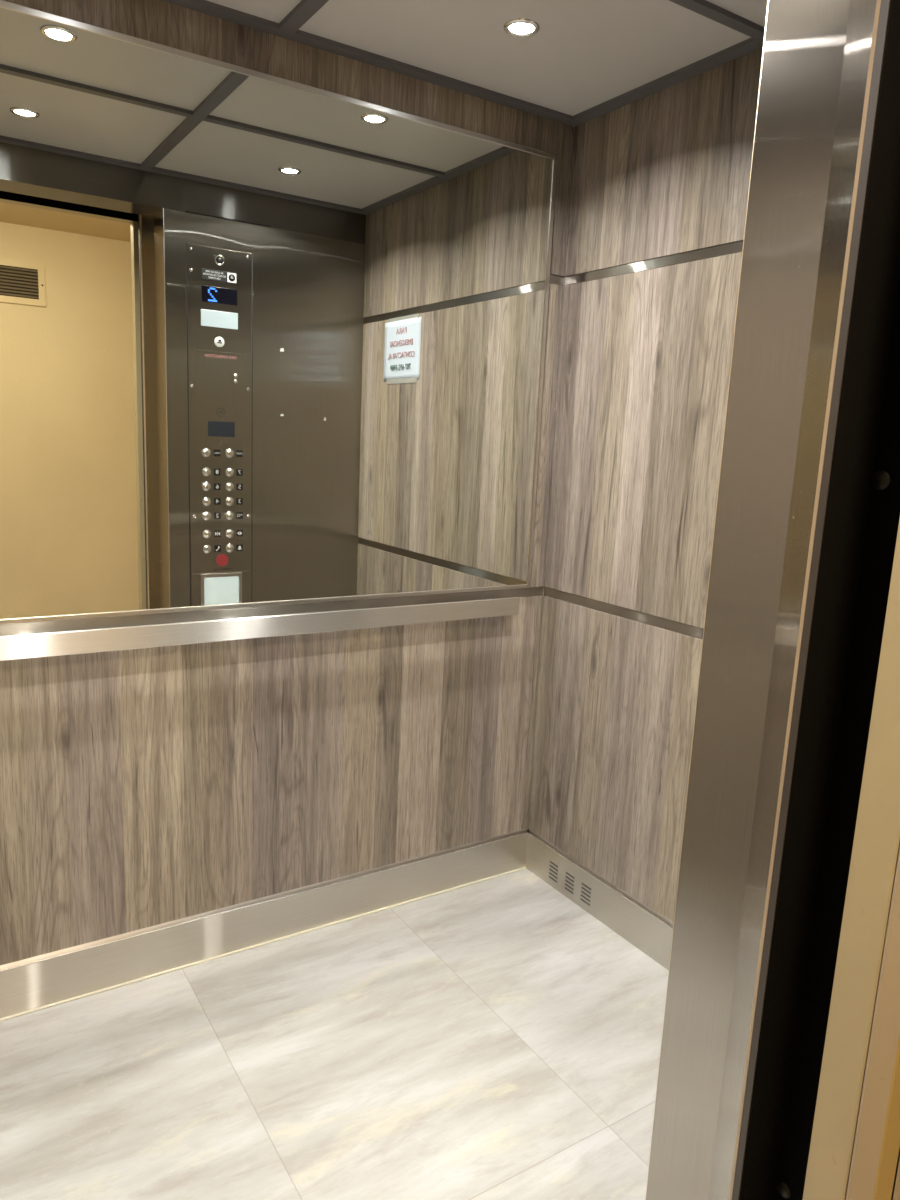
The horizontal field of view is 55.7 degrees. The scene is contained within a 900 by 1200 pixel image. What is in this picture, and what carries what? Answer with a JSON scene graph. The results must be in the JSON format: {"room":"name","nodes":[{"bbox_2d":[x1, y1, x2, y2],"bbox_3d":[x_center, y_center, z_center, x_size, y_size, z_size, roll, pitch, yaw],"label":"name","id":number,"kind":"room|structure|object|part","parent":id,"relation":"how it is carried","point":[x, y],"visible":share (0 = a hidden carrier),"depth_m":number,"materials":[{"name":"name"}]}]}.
{"room":"elevator interior","nodes":[
{"label":"elevator interior","id":0,"kind":"room"},
{"bbox_2d":[0,0,573,964],"bbox_3d":[-0.426,-0.177,2.071,1.735,2.266,0.035,-4,13,-32],"label":"wall","id":1,"kind":"structure","parent":0,"point":[141,788],"depth_m":2.11,"materials":[{"name":"grey"}]},
{"bbox_2d":[0,597,519,660],"bbox_3d":[-0.414,0.057,2.079,1.422,0.050,0.050,-4,13,-32],"label":"handrail","id":2,"kind":"object","parent":1,"relation":"attached to","point":[26,646],"visible":1,"depth_m":2.00,"materials":[{"name":"metal"}]},
{"bbox_2d":[0,829,528,1017],"bbox_3d":[-0.461,0.835,2.250,1.684,0.129,0.014,-4,13,-32],"label":"baseboard","id":3,"kind":"structure","parent":1,"relation":"attached to","point":[27,984],"depth_m":2.19,"materials":[{"name":"metal"}]},
{"bbox_2d":[0,587,542,635],"bbox_3d":[-0.429,0.025,2.098,1.675,0.026,0.006,-4,13,-32],"label":"trim","id":4,"kind":"structure","parent":1,"relation":"attached to","point":[231,613],"depth_m":2.06,"materials":[{"name":"metal"}]},
{"bbox_3d":[-0.446,0.405,2.170,1.673,0.746,0.009,-4,13,-32],"label":"panel","id":5,"kind":"part","parent":1,"relation":"part of","materials":[{"name":"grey wood"}]},
{"bbox_2d":[0,0,556,623],"bbox_3d":[-0.396,-0.565,1.977,1.550,1.174,0.014,-4,13,-32],"label":"wall mirror","id":6,"kind":"object","parent":1,"relation":"attached to","point":[266,339],"visible":1,"depth_m":1.93,"materials":[{"name":"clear mirror"}]},
{"bbox_3d":[-0.380,-1.049,1.895,1.673,0.404,0.009,-4,13,-32],"label":"panel","id":7,"kind":"part","parent":1,"relation":"part of","materials":[{"name":"grey wood"}]},
{"bbox_3d":[-0.409,-0.407,2.016,1.673,0.853,0.009,-4,13,-32],"label":"panel","id":8,"kind":"part","parent":1,"relation":"part of","materials":[{"name":"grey wood"}]},
{"bbox_2d":[527,126,574,828],"bbox_3d":[0.290,-0.279,2.491,0.002,2.037,0.002,-4,13,-32],"label":"trim","id":9,"kind":"structure","parent":1,"relation":"attached to","point":[574,126],"depth_m":2.47,"materials":[{"name":"grey metal"}]},
{"bbox_2d":[549,275,563,285],"bbox_3d":[-0.390,-0.838,1.935,1.675,0.023,0.006,-4,13,-32],"label":"trim","id":10,"kind":"structure","parent":1,"relation":"attached to","point":[557,280],"depth_m":2.37,"materials":[{"name":"metal"}]},
{"bbox_2d":[0,867,668,1199],"bbox_3d":[-0.096,1.041,1.694,1.735,0.043,1.440,-4,13,-32],"label":"floor","id":11,"kind":"structure","parent":0,"point":[490,1038],"depth_m":1.81,"materials":[{"name":"tile"}]},
{"bbox_2d":[162,0,767,126],"bbox_3d":[0.003,-1.132,1.283,1.735,0.060,1.440,-4,13,-32],"label":"ceiling","id":12,"kind":"structure","parent":0,"point":[587,60],"depth_m":1.84,"materials":[{"name":"grey paint"}]},
{"bbox_3d":[-0.536,-1.161,1.365,0.791,0.018,0.595,-4,13,-32],"label":"panel","id":13,"kind":"part","parent":12,"relation":"part of","materials":[{"name":"grey"}]},
{"bbox_2d":[503,18,539,36],"bbox_3d":[0.150,-1.198,1.786,0.077,0.005,0.077,-4,13,-32],"label":"recessed light","id":14,"kind":"object","parent":12,"relation":"in","point":[518,27],"visible":1,"depth_m":1.78,"materials":[{"name":"silver metal"}]},
{"bbox_3d":[0.153,-1.212,1.802,0.791,0.018,0.595,-4,13,-32],"label":"panel","id":15,"kind":"part","parent":12,"relation":"part of","materials":[{"name":"grey"}]},
{"bbox_3d":[0.480,-1.103,1.300,0.791,0.018,0.583,-4,13,-32],"label":"panel","id":16,"kind":"part","parent":12,"relation":"part of","materials":[{"name":"grey"}]},
{"bbox_2d":[528,48,762,923],"bbox_3d":[0.639,-0.115,1.998,0.035,2.266,1.268,-4,13,-32],"label":"wall","id":17,"kind":"structure","parent":0,"point":[645,359],"depth_m":2.19,"materials":[{"name":"grey"}]},
{"bbox_2d":[525,830,672,970],"bbox_3d":[0.582,0.896,2.176,0.014,0.129,1.260,-4,13,-32],"label":"baseboard","id":18,"kind":"structure","parent":17,"relation":"attached to","point":[638,924],"depth_m":2.40,"materials":[{"name":"metal"}]},
{"bbox_3d":[0.604,0.467,2.097,0.009,0.746,1.258,-4,13,-32],"label":"panel","id":19,"kind":"part","parent":17,"relation":"part of","materials":[{"name":"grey wood"}]},
{"bbox_2d":[544,587,703,639],"bbox_3d":[0.622,0.087,2.026,0.006,0.026,1.260,-4,13,-32],"label":"trim","id":20,"kind":"structure","parent":17,"relation":"attached to","point":[674,626],"depth_m":2.25,"materials":[{"name":"metal"}]},
{"bbox_3d":[0.641,-0.346,1.944,0.009,0.853,1.258,-4,13,-32],"label":"panel","id":21,"kind":"part","parent":17,"relation":"part of","materials":[{"name":"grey wood"}]},
{"bbox_2d":[565,241,742,285],"bbox_3d":[0.661,-0.777,1.863,0.006,0.023,1.260,-4,13,-32],"label":"trim","id":22,"kind":"structure","parent":17,"relation":"attached to","point":[736,247],"depth_m":2.09,"materials":[{"name":"metal"}]},
{"bbox_3d":[0.670,-0.988,1.823,0.009,0.404,1.258,-4,13,-32],"label":"panel","id":23,"kind":"part","parent":17,"relation":"part of","materials":[{"name":"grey wood"}]},
{"bbox_2d":[645,0,899,1199],"bbox_3d":[0.307,0.069,0.945,1.691,2.186,0.178,-4,13,-32],"label":"door frame","id":24,"kind":"structure","parent":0,"point":[820,270],"depth_m":0.94,"materials":[{"name":"metal"}]},
{"bbox_3d":[0.642,0.088,1.268,0.783,2.058,0.010,-4,13,-32],"label":"return panel","id":25,"kind":"part","parent":24,"relation":"part of","materials":[{"name":"metal"}]},
{"bbox_2d":[775,279,899,1199],"bbox_3d":[0.053,-0.041,0.616,1.160,2.700,0.089,-4,13,-32],"label":"door frame","id":26,"kind":"structure","parent":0,"point":[883,516],"depth_m":0.93,"materials":[{"name":"black paint"}]},
{"bbox_3d":[0.627,0.217,-0.126,6.420,2.420,1.860,-4,13,-32],"label":"wall","id":27,"kind":"structure","parent":0,"visible":0},
{"bbox_2d":[803,519,899,1199],"bbox_3d":[0.085,0.147,0.584,1.045,2.144,0.069,-4,13,-32],"label":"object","id":28,"kind":"structure","parent":27,"relation":"attached to","point":[854,1152],"depth_m":0.85,"materials":[{"name":"beige paint"}]},
{"bbox_3d":[0.486,0.142,0.817,0.119,2.104,0.021,-4,13,-32],"label":"molding","id":29,"kind":"part","parent":28,"relation":"part of","materials":[{"name":"beige paint"}]}
]}

